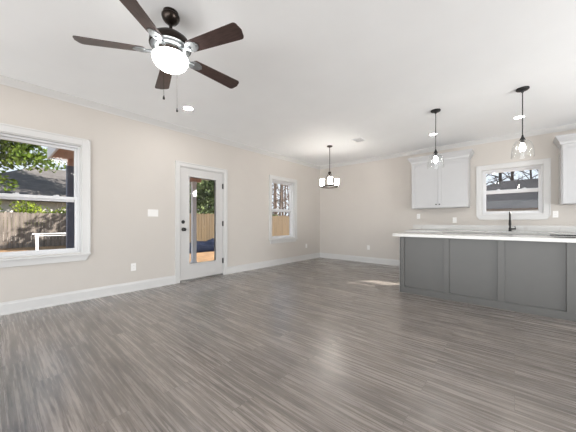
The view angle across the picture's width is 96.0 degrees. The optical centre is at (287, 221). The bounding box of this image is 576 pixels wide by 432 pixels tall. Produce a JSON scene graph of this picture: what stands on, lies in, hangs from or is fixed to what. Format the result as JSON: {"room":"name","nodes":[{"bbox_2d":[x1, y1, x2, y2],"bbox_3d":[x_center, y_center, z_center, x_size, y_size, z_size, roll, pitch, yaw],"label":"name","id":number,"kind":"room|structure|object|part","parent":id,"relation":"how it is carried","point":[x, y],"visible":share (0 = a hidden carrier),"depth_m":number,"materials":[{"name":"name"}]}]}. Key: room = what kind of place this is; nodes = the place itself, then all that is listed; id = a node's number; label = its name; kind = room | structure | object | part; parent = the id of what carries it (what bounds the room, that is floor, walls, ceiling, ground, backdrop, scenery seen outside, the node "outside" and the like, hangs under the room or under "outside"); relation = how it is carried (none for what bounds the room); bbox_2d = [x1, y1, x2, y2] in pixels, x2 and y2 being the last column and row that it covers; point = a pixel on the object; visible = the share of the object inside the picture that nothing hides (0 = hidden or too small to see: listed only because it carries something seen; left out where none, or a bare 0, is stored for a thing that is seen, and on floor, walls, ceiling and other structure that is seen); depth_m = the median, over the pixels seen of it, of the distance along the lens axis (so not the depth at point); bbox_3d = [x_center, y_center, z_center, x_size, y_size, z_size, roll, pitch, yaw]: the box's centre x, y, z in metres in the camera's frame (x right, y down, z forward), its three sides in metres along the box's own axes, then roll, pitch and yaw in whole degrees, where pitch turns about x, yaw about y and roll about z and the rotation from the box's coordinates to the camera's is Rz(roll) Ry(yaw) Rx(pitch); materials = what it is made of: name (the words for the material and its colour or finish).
{"room":"empty living room","nodes":[
{"label":"empty living room","id":0,"kind":"room"},
{"bbox_2d":[0,84,319,302],"bbox_3d":[-2.393,-0.297,4.239,0.180,2.765,10.042,0,0,41],"label":"wall","id":1,"kind":"structure","parent":0,"point":[133,161],"depth_m":4.16,"materials":[{"name":"beige paint"}]},
{"bbox_2d":[0,123,90,267],"bbox_3d":[-3.172,-0.307,3.285,0.200,1.680,1.066,0,0,41],"label":"window","id":2,"kind":"structure","parent":1,"relation":"in","point":[81,199],"depth_m":3.48,"materials":[{"name":"white paint"}]},
{"bbox_3d":[-3.225,-0.646,3.331,0.032,0.746,0.808,0,0,41],"label":"sash","id":3,"kind":"part","parent":2,"relation":"part of","materials":[{"name":"white plastic"}]},
{"bbox_3d":[-3.198,0.024,3.307,0.032,0.730,0.808,0,0,41],"label":"sash","id":4,"kind":"part","parent":2,"relation":"part of","materials":[{"name":"white plastic"}]},
{"bbox_2d":[0,275,175,315],"bbox_3d":[-3.796,1.012,2.475,0.024,0.146,5.539,0,0,41],"label":"baseboard","id":5,"kind":"structure","parent":1,"relation":"attached to","point":[10,307],"depth_m":3.54,"materials":[{"name":"white paint"}]},
{"bbox_2d":[47,147,205,182],"bbox_3d":[-2.626,-1.165,5.284,1.535,0.300,3.190,0,0,41],"label":"porch roof","id":6,"kind":"structure","parent":1,"relation":"attached to","point":[52,153],"depth_m":4.52,"materials":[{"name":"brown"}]},
{"bbox_2d":[131,263,135,270],"bbox_3d":[-2.420,0.707,4.064,0.008,0.117,0.072,0,0,41],"label":"wall outlet","id":7,"kind":"object","parent":1,"relation":"attached to","point":[133,265],"visible":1,"depth_m":4.06,"materials":[{"name":"white plastic"}]},
{"bbox_2d":[148,209,157,216],"bbox_3d":[-2.226,-0.147,4.284,0.012,0.117,0.164,0,0,41],"label":"light switch","id":8,"kind":"object","parent":1,"relation":"attached to","point":[151,212],"visible":1,"depth_m":4.28,"materials":[{"name":"white plastic"}]},
{"bbox_2d":[0,75,319,169],"bbox_3d":[-2.297,-1.641,4.155,0.074,0.078,10.042,0,0,41],"label":"crown molding","id":9,"kind":"structure","parent":1,"relation":"attached to","point":[4,80],"depth_m":3.95,"materials":[{"name":"white paint"}]},
{"bbox_2d":[175,160,227,283],"bbox_3d":[-1.655,0.003,5.001,0.210,2.165,1.091,0,0,41],"label":"door","id":10,"kind":"structure","parent":1,"relation":"in","point":[185,271],"depth_m":4.87,"materials":[{"name":"white paint"}]},
{"bbox_3d":[-1.646,-0.030,4.997,0.062,1.652,0.609,0,0,41],"label":"glass frame","id":11,"kind":"part","parent":10,"relation":"part of","materials":[{"name":"white paint"}]},
{"bbox_2d":[228,253,319,273],"bbox_3d":[-0.140,1.012,6.667,0.024,0.146,3.420,0,0,41],"label":"baseboard","id":12,"kind":"structure","parent":1,"relation":"attached to","point":[245,267],"depth_m":6.31,"materials":[{"name":"white paint"}]},
{"bbox_2d":[269,175,297,243],"bbox_3d":[-0.153,-0.307,6.746,0.200,1.680,1.061,0,0,41],"label":"window","id":13,"kind":"structure","parent":1,"relation":"in","point":[292,237],"depth_m":6.91,"materials":[{"name":"white paint"}]},
{"bbox_3d":[-0.206,-0.640,6.792,0.032,0.758,0.803,0,0,41],"label":"sash","id":14,"kind":"part","parent":13,"relation":"part of","materials":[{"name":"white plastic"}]},
{"bbox_3d":[-0.179,0.030,6.768,0.032,0.718,0.803,0,0,41],"label":"sash","id":15,"kind":"part","parent":13,"relation":"part of","materials":[{"name":"white plastic"}]},
{"bbox_3d":[-0.191,-0.315,6.779,0.100,1.456,0.851,0,0,41],"label":"frame","id":16,"kind":"part","parent":13,"relation":"part of","materials":[{"name":"white plastic"}]},
{"bbox_2d":[0,257,575,431],"bbox_3d":[0.899,1.210,1.487,8.760,0.250,10.222,0,0,41],"label":"floor","id":17,"kind":"structure","parent":0,"point":[320,344],"depth_m":2.08,"materials":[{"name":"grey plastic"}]},
{"bbox_2d":[399,237,575,321],"bbox_3d":[3.223,0.656,3.167,3.387,0.858,0.650,0,0,41],"label":"kitchen island","id":18,"kind":"object","parent":17,"relation":"on","point":[529,277],"visible":0.87,"depth_m":3.29,"materials":[{"name":"grey paint"}]},
{"bbox_3d":[1.952,0.656,4.276,0.014,0.857,0.650,0,0,41],"label":"panel","id":19,"kind":"part","parent":18,"relation":"part of","materials":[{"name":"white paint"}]},
{"bbox_2d":[393,232,575,242],"bbox_3d":[3.227,0.204,3.167,3.580,0.044,0.725,0,0,41],"label":"island countertop","id":20,"kind":"structure","parent":18,"relation":"on","point":[540,238],"depth_m":3.40,"materials":[{"name":"white stone"}]},
{"bbox_2d":[550,234,575,237],"bbox_3d":[3.593,0.173,2.978,0.800,0.016,0.492,0,0,41],"label":"cooktop","id":21,"kind":"object","parent":20,"relation":"in","point":[552,235],"visible":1,"depth_m":3.06,"materials":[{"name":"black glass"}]},
{"bbox_3d":[3.017,1.039,2.929,3.385,0.092,0.022,0,0,41],"label":"rail","id":22,"kind":"part","parent":18,"relation":"part of","materials":[{"name":"grey paint"}]},
{"bbox_3d":[4.099,0.652,4.805,0.910,0.866,0.648,0,0,41],"label":"base cabinet","id":23,"kind":"object","parent":17,"relation":"on","visible":0},
{"bbox_2d":[405,229,575,234],"bbox_3d":[4.303,0.198,4.633,4.045,0.038,0.640,0,0,41],"label":"countertop","id":24,"kind":"structure","parent":23,"relation":"on","point":[412,230],"depth_m":4.83,"materials":[{"name":"white stone"}]},
{"bbox_2d":[509,212,515,230],"bbox_3d":[4.207,-0.009,4.874,0.114,0.375,0.219,0,0,41],"label":"tap","id":25,"kind":"object","parent":24,"relation":"on","point":[510,228],"visible":0.97,"depth_m":4.83,"materials":[{"name":"black metal"}]},
{"bbox_2d":[0,0,575,165],"bbox_3d":[0.899,-1.805,1.487,8.760,0.250,10.222,0,0,41],"label":"ceiling","id":26,"kind":"structure","parent":0,"point":[312,75],"depth_m":2.79,"materials":[{"name":"white paint"}]},
{"bbox_2d":[73,0,243,111],"bbox_3d":[-0.909,-1.297,2.124,1.270,0.764,1.225,0,0,41],"label":"ceiling fan","id":27,"kind":"object","parent":26,"relation":"hanging from","point":[170,50],"visible":1,"depth_m":1.99,"materials":[{"name":"brown wood"}]},
{"bbox_3d":[-1.354,-1.355,1.983,0.479,0.006,0.132,0,12,-14],"label":"blade","id":28,"kind":"part","parent":27,"relation":"part of","materials":[{"name":"brown wood"}]},
{"bbox_3d":[-0.974,-1.355,1.660,0.132,0.006,0.479,12,1,4],"label":"blade","id":29,"kind":"part","parent":27,"relation":"part of","materials":[{"name":"brown wood"}]},
{"bbox_3d":[-1.164,-1.355,2.445,0.132,0.006,0.479,-14,7,-31],"label":"blade","id":30,"kind":"part","parent":27,"relation":"part of","materials":[{"name":"brown wood"}]},
{"bbox_3d":[-0.942,-1.268,2.083,0.268,0.111,0.268,0,0,41],"label":"globe","id":31,"kind":"part","parent":27,"relation":"part of"},
{"bbox_3d":[-0.549,-1.355,1.922,0.479,0.006,0.132,0,-12,22],"label":"blade","id":32,"kind":"part","parent":27,"relation":"part of","materials":[{"name":"brown wood"}]},
{"bbox_3d":[-0.666,-1.355,2.407,0.132,0.006,0.479,-16,-10,39],"label":"blade","id":33,"kind":"part","parent":27,"relation":"part of","materials":[{"name":"brown wood"}]},
{"bbox_2d":[182,106,194,110],"bbox_3d":[-1.475,-1.677,3.841,0.180,0.006,0.180,0,0,41],"label":"recessed light","id":34,"kind":"object","parent":26,"relation":"in","point":[187,108],"visible":1,"depth_m":3.84,"materials":[{"name":"white paint"}]},
{"bbox_2d":[320,145,338,188],"bbox_3d":[0.917,-1.221,5.758,0.435,0.916,0.420,0,0,41],"label":"chandelier","id":35,"kind":"object","parent":26,"relation":"hanging from","point":[322,182],"visible":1,"depth_m":5.74,"materials":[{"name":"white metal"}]},
{"bbox_2d":[351,137,365,142],"bbox_3d":[1.446,-1.675,5.308,0.220,0.009,0.240,0,0,41],"label":"ceiling vent","id":36,"kind":"object","parent":26,"relation":"in","point":[360,139],"visible":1,"depth_m":5.29,"materials":[{"name":"white paint"}]},
{"bbox_2d":[431,108,440,161],"bbox_3d":[2.223,-1.247,3.906,0.228,0.866,0.228,0,0,41],"label":"pendant lamp","id":37,"kind":"object","parent":26,"relation":"hanging from","point":[437,110],"visible":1,"depth_m":3.90,"materials":[{"name":"black metal"}]},
{"bbox_3d":[2.223,-1.355,3.906,0.010,0.550,0.010,0,0,19],"label":"rod","id":38,"kind":"part","parent":37,"relation":"part of","materials":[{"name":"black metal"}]},
{"bbox_2d":[512,115,525,119],"bbox_3d":[3.706,-1.677,4.165,0.180,0.006,0.180,0,0,41],"label":"recessed light","id":39,"kind":"object","parent":26,"relation":"in","point":[519,116],"visible":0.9,"depth_m":4.17,"materials":[{"name":"white paint"}]},
{"bbox_2d":[516,86,529,150],"bbox_3d":[2.954,-1.247,3.269,0.228,0.866,0.228,0,0,41],"label":"pendant lamp","id":40,"kind":"object","parent":26,"relation":"hanging from","point":[522,147],"visible":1,"depth_m":3.26,"materials":[{"name":"black metal"}]},
{"bbox_2d":[519,135,525,142],"bbox_3d":[2.954,-1.042,3.269,0.068,0.105,0.068,0,0,41],"label":"socket","id":41,"kind":"object","parent":40,"relation":"attached to","point":[522,139],"depth_m":3.26,"materials":[{"name":"black metal"}]},
{"bbox_3d":[2.954,-1.355,3.269,0.010,0.550,0.010,0,0,19],"label":"rod","id":42,"kind":"part","parent":40,"relation":"part of","materials":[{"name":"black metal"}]},
{"bbox_3d":[2.954,-0.943,3.269,0.062,0.095,0.062,0,0,41],"label":"bulb","id":43,"kind":"part","parent":40,"relation":"part of","materials":[{"name":"white glass"}]},
{"bbox_2d":[320,129,575,259],"bbox_3d":[4.199,-0.297,5.270,8.760,2.765,0.180,0,0,41],"label":"wall","id":44,"kind":"structure","parent":0,"point":[372,201],"depth_m":6.56,"materials":[{"name":"beige paint"}]},
{"bbox_2d":[320,253,398,265],"bbox_3d":[1.970,1.012,7.080,2.660,0.146,0.024,0,0,41],"label":"baseboard","id":45,"kind":"structure","parent":44,"relation":"attached to","point":[322,255],"depth_m":7.05,"materials":[{"name":"white paint"}]},
{"bbox_2d":[407,149,473,208],"bbox_3d":[3.309,-0.875,5.673,1.212,1.150,0.380,0,0,41],"label":"upper cabinet","id":46,"kind":"object","parent":44,"relation":"attached to","point":[443,183],"visible":0.98,"depth_m":5.52,"materials":[{"name":"white paint"}]},
{"bbox_3d":[3.026,-0.803,5.745,0.518,0.983,0.020,0,0,41],"label":"door","id":47,"kind":"part","parent":46,"relation":"part of","materials":[{"name":"white paint"}]},
{"bbox_3d":[3.309,-1.375,5.673,1.212,0.150,0.380,0,0,41],"label":"cornice","id":48,"kind":"part","parent":46,"relation":"part of","materials":[{"name":"white paint"}]},
{"bbox_3d":[3.419,-0.803,5.403,0.518,0.983,0.020,0,0,41],"label":"door","id":49,"kind":"part","parent":46,"relation":"part of","materials":[{"name":"white paint"}]},
{"bbox_2d":[320,124,575,169],"bbox_3d":[4.116,-1.641,5.175,8.400,0.078,0.074,0,0,41],"label":"crown molding","id":50,"kind":"structure","parent":44,"relation":"attached to","point":[571,126],"depth_m":5.49,"materials":[{"name":"white paint"}]},
{"bbox_2d":[413,225,575,231],"bbox_3d":[4.507,0.122,4.866,4.045,0.111,0.020,0,0,41],"label":"backsplash","id":51,"kind":"structure","parent":44,"relation":"attached to","point":[422,227],"depth_m":5.14,"materials":[{"name":"white stone"}]},
{"bbox_2d":[476,158,550,219],"bbox_3d":[4.368,-0.597,5.086,1.091,1.110,0.176,0,0,41],"label":"window","id":52,"kind":"structure","parent":44,"relation":"in","point":[543,212],"depth_m":4.98,"materials":[{"name":"white paint"}]},
{"bbox_3d":[4.406,-0.797,5.129,0.835,0.453,0.032,0,0,41],"label":"sash","id":53,"kind":"part","parent":52,"relation":"part of","materials":[{"name":"white plastic"}]},
{"bbox_3d":[4.383,-0.412,5.102,0.835,0.453,0.032,0,0,41],"label":"sash","id":54,"kind":"part","parent":52,"relation":"part of","materials":[{"name":"white plastic"}]},
{"bbox_3d":[4.393,-0.605,5.114,0.883,0.886,0.100,0,0,41],"label":"frame","id":55,"kind":"part","parent":52,"relation":"part of","materials":[{"name":"white plastic"}]},
{"bbox_2d":[553,211,557,217],"bbox_3d":[4.780,-0.137,4.638,0.072,0.117,0.008,0,0,41],"label":"wall outlet","id":56,"kind":"object","parent":44,"relation":"attached to","point":[555,213],"visible":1,"depth_m":4.64,"materials":[{"name":"white plastic"}]},
{"bbox_2d":[553,133,575,204],"bbox_3d":[5.033,-0.875,4.169,1.060,1.150,0.380,0,0,41],"label":"upper cabinet","id":57,"kind":"object","parent":44,"relation":"attached to","point":[566,143],"visible":1,"depth_m":4.32,"materials":[{"name":"white paint"}]},
{"bbox_3d":[5.033,-1.375,4.169,1.060,0.150,0.380,0,0,41],"label":"cornice","id":58,"kind":"part","parent":57,"relation":"part of","materials":[{"name":"white paint"}]},
{"bbox_3d":[4.779,-0.803,4.216,0.442,0.983,0.020,0,0,41],"label":"door","id":59,"kind":"part","parent":57,"relation":"part of","materials":[{"name":"white paint"}]},
{"label":"outside","id":60,"kind":"structure","parent":0,"visible":0},
{"bbox_2d":[0,242,213,261],"bbox_3d":[6.574,1.486,7.536,140.000,0.299,140.000,0,0,41],"label":"ground","id":61,"kind":"structure","parent":60,"point":[203,256],"depth_m":12.13,"materials":[{"name":"brown wood"}]},
{"bbox_2d":[3,200,50,239],"bbox_3d":[-14.910,0.069,14.623,2.406,2.545,2.404,0,0,41],"label":"shrub","id":62,"kind":"object","parent":61,"relation":"on","point":[19,209],"visible":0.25,"depth_m":14.70,"materials":[{"name":"green plant"}]},
{"bbox_2d":[0,139,64,191],"bbox_3d":[-10.290,-2.557,6.814,5.827,7.804,5.367,0,0,-25],"label":"tree","id":63,"kind":"object","parent":61,"relation":"on","point":[17,153],"visible":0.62,"depth_m":8.84,"materials":[{"name":"green plant"}]},
{"bbox_2d":[0,212,65,248],"bbox_3d":[-14.358,0.420,12.526,0.152,1.829,14.090,0,0,41],"label":"fence","id":64,"kind":"object","parent":61,"relation":"on","point":[15,228],"visible":0.38,"depth_m":13.54,"materials":[{"name":"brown wood"}]},
{"bbox_2d":[0,167,65,240],"bbox_3d":[-16.520,-1.540,21.710,14.560,5.750,17.000,0,0,41],"label":"house","id":65,"kind":"structure","parent":61,"relation":"on","point":[47,183],"depth_m":18.63,"materials":[{"name":"grey"}]},
{"bbox_2d":[34,233,65,249],"bbox_3d":[-7.268,0.860,9.923,0.080,0.950,3.600,0,0,41],"label":"rail","id":66,"kind":"object","parent":61,"relation":"on","point":[36,234],"visible":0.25,"depth_m":8.65,"materials":[{"name":"white wood"}]},
{"bbox_3d":[-8.372,0.875,8.657,0.080,0.920,0.070,0,0,41],"label":"post","id":67,"kind":"part","parent":66,"relation":"part of","materials":[{"name":"white wood"}]},
{"bbox_3d":[-7.268,0.400,9.923,0.060,0.030,3.600,0,0,41],"label":"rail","id":68,"kind":"part","parent":66,"relation":"part of","materials":[{"name":"white wood"}]},
{"bbox_2d":[48,204,65,213],"bbox_3d":[-13.557,0.055,16.169,2.154,2.572,2.424,0,0,-4],"label":"shrub","id":69,"kind":"object","parent":61,"relation":"on","point":[57,210],"visible":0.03,"depth_m":15.54,"materials":[{"name":"green plant"}]},
{"bbox_2d":[190,180,213,213],"bbox_3d":[-5.861,-1.426,14.685,4.294,5.539,4.379,0,0,-9],"label":"tree","id":70,"kind":"object","parent":61,"relation":"on","point":[200,196],"visible":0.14,"depth_m":14.65,"materials":[{"name":"green plant"}]},
{"bbox_2d":[190,238,213,253],"bbox_3d":[-3.583,1.048,12.017,0.600,0.586,3.000,0,0,41],"label":"tarp","id":71,"kind":"object","parent":61,"relation":"on","point":[202,246],"visible":0.3,"depth_m":11.58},
{"bbox_2d":[190,180,213,213],"bbox_3d":[-4.343,-1.097,15.680,4.240,4.876,4.698,0,0,41],"label":"tree","id":72,"kind":"object","parent":61,"relation":"on","point":[204,205],"visible":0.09,"depth_m":14.90,"materials":[{"name":"green plant"}]},
{"bbox_2d":[197,182,212,210],"bbox_3d":[-5.298,-1.878,16.918,3.889,6.428,4.449,0,0,-9],"label":"tree","id":73,"kind":"object","parent":61,"relation":"on","point":[207,194],"visible":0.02,"depth_m":15.25,"materials":[{"name":"green plant"}]},
{"bbox_2d":[190,213,288,241],"bbox_3d":[-1.033,0.465,15.631,0.152,1.740,11.890,0,0,41],"label":"fence","id":74,"kind":"object","parent":61,"relation":"on","point":[205,222],"visible":0.16,"depth_m":12.49,"materials":[{"name":"brown wood"}]},
{"bbox_2d":[272,184,286,215],"bbox_3d":[-1.073,-3.668,24.927,2.369,10.013,3.023,0,0,0],"label":"tree","id":75,"kind":"object","parent":61,"relation":"on","point":[275,184],"visible":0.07,"depth_m":24.58,"materials":[{"name":"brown plant"}]},
{"bbox_2d":[272,185,288,215],"bbox_3d":[-0.531,-3.761,26.272,3.397,10.197,3.193,0,0,8],"label":"tree","id":76,"kind":"object","parent":61,"relation":"on","point":[282,185],"visible":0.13,"depth_m":26.22,"materials":[{"name":"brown plant"}]},
{"bbox_2d":[273,183,287,214],"bbox_3d":[-1.264,-3.888,24.161,2.510,10.451,2.808,0,0,10],"label":"tree","id":77,"kind":"object","parent":61,"relation":"on","point":[274,197],"visible":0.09,"depth_m":23.88,"materials":[{"name":"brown plant"}]},
{"bbox_2d":[274,185,288,215],"bbox_3d":[-0.182,-3.307,20.474,2.640,9.292,3.022,0,0,14],"label":"tree","id":78,"kind":"object","parent":61,"relation":"on","point":[285,185],"visible":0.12,"depth_m":20.66,"materials":[{"name":"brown plant"}]},
{"bbox_2d":[275,183,288,215],"bbox_3d":[-0.421,-4.578,19.360,2.558,11.833,3.137,0,0,30],"label":"tree","id":79,"kind":"object","parent":61,"relation":"on","point":[281,186],"visible":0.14,"depth_m":19.26,"materials":[{"name":"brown plant"}]},
{"bbox_2d":[486,173,522,184],"bbox_3d":[36.551,-8.508,44.692,6.788,19.702,7.558,0,0,41],"label":"tree","id":80,"kind":"object","parent":61,"relation":"on","point":[500,174],"visible":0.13,"depth_m":44.41,"materials":[{"name":"grey plant"}]},
{"bbox_2d":[486,178,537,211],"bbox_3d":[29.297,-1.875,30.085,21.400,6.420,24.140,0,0,41],"label":"house","id":81,"kind":"structure","parent":61,"relation":"on","point":[523,201],"depth_m":25.38,"materials":[{"name":"grey"}]},
{"bbox_2d":[502,171,535,180],"bbox_3d":[39.790,-8.283,45.731,5.879,19.264,6.015,0,0,4],"label":"tree","id":82,"kind":"object","parent":61,"relation":"on","point":[510,178],"visible":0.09,"depth_m":45.36,"materials":[{"name":"grey plant"}]},
{"bbox_2d":[520,170,537,178],"bbox_3d":[38.840,-8.612,41.754,7.079,19.912,6.443,0,0,41],"label":"tree","id":83,"kind":"object","parent":61,"relation":"on","point":[524,172],"visible":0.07,"depth_m":41.62,"materials":[{"name":"grey plant"}]},
{"bbox_3d":[-2.696,1.225,5.338,1.718,0.220,3.300,0,0,41],"label":"porch slab","id":84,"kind":"object","parent":61,"relation":"on","visible":0},
{"bbox_2d":[66,166,73,247],"bbox_3d":[-3.966,0.051,4.740,0.124,2.128,0.124,0,0,41],"label":"porch post","id":85,"kind":"object","parent":84,"relation":"on","point":[69,169],"visible":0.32,"depth_m":4.70,"materials":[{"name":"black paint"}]},
{"bbox_2d":[190,181,196,262],"bbox_3d":[-2.382,0.051,6.557,0.124,2.128,0.124,0,0,41],"label":"porch post","id":86,"kind":"object","parent":84,"relation":"on","point":[193,184],"visible":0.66,"depth_m":6.52,"materials":[{"name":"white wood"}]}
]}

